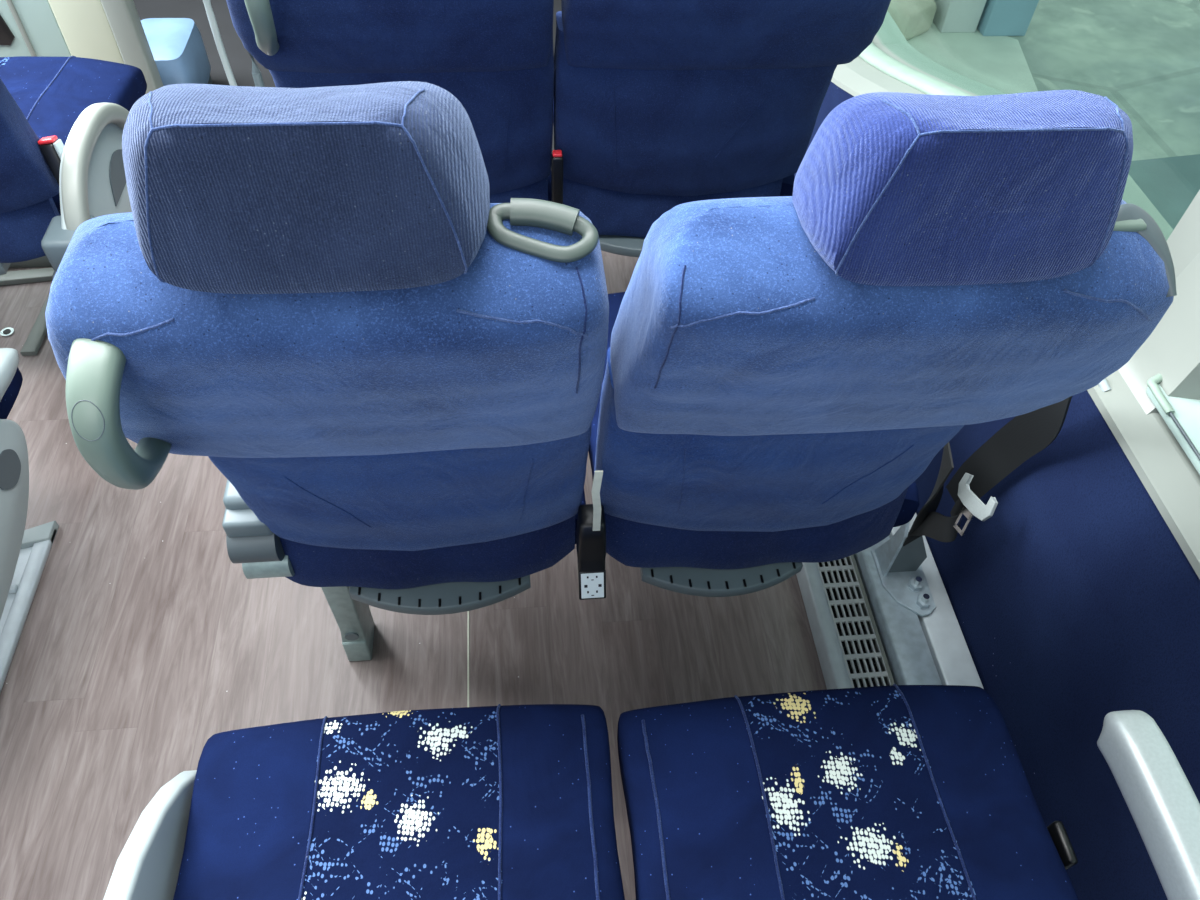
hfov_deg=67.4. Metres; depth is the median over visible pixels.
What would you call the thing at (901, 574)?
wall bracket
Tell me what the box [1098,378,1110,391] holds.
clip
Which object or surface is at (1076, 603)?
wall
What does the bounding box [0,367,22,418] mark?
seat cushion
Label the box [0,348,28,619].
seat
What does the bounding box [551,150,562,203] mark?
seat belt buckle
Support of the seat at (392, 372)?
on the pedestal
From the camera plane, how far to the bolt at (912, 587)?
1.55 m
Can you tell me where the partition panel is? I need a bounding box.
[0,0,162,93]
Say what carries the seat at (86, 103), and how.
on the pedestal
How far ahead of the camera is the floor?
1.54 m
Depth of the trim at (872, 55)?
1.91 m
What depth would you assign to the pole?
2.35 m
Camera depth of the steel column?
5.80 m
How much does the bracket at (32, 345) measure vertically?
0.040 m
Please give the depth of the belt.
1.36 m
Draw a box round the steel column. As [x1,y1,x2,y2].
[977,0,1038,35]
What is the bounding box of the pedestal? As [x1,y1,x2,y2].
[321,586,374,660]
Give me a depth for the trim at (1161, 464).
1.13 m
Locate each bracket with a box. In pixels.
[0,256,53,355]
[871,522,935,616]
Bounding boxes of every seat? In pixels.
[0,56,146,278]
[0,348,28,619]
[45,81,608,614]
[103,704,624,899]
[226,0,554,202]
[553,0,890,256]
[588,90,1176,596]
[617,684,1199,899]
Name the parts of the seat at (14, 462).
armrest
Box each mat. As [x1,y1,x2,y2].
[133,0,275,86]
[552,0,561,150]
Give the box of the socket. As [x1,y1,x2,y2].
[0,327,14,336]
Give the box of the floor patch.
[1129,154,1199,229]
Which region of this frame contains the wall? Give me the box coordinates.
[794,82,1199,899]
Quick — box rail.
[0,521,58,692]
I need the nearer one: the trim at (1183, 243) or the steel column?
the trim at (1183, 243)
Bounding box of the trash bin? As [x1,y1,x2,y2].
[141,18,211,85]
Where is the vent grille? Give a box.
[796,555,894,688]
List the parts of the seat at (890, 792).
recline lever, armrest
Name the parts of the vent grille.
duct frame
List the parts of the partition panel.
panel cream, edge post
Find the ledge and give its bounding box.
[853,536,941,684]
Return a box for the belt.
[903,396,1071,545]
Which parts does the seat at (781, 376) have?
backrest, backrest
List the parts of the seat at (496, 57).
grab handle, backrest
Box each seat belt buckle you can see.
[38,136,63,184]
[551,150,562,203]
[576,470,605,599]
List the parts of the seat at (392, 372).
grab handle, armrest, backrest, backrest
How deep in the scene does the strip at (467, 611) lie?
1.53 m
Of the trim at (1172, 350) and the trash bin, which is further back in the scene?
the trash bin
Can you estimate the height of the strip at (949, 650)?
0.078 m
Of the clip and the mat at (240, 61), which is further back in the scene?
the mat at (240, 61)
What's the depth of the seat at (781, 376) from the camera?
0.71 m
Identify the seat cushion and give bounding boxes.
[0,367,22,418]
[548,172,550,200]
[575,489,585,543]
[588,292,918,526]
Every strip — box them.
[467,611,468,706]
[889,513,983,688]
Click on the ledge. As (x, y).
(906, 648)
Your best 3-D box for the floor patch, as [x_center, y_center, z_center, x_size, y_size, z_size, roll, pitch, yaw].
[3.861,-0.883,4.443,2.650,0.005,2.250,-3,51,-5]
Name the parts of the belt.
tongue blade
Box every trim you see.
[831,10,1199,578]
[859,42,972,95]
[1118,252,1199,414]
[1166,190,1199,278]
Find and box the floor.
[0,251,826,899]
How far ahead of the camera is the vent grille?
1.55 m
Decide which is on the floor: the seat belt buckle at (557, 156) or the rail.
the rail
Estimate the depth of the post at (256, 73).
2.44 m
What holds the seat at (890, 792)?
on the pedestal
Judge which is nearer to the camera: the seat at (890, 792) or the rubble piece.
the seat at (890, 792)
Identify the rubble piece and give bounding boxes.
[888,0,936,39]
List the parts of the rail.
rail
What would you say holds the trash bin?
on the mat at (240, 61)
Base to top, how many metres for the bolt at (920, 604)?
0.002 m
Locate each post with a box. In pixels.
[248,52,264,86]
[933,0,986,32]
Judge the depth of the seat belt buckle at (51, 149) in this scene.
1.49 m
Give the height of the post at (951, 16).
4.300 m
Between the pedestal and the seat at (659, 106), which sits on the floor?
the pedestal
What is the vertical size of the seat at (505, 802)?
1.046 m
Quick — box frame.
[1146,374,1199,474]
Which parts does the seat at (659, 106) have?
backrest, backrest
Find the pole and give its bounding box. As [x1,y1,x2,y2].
[203,0,236,85]
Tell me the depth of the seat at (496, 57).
1.32 m
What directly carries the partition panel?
on the floor
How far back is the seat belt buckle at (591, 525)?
1.12 m

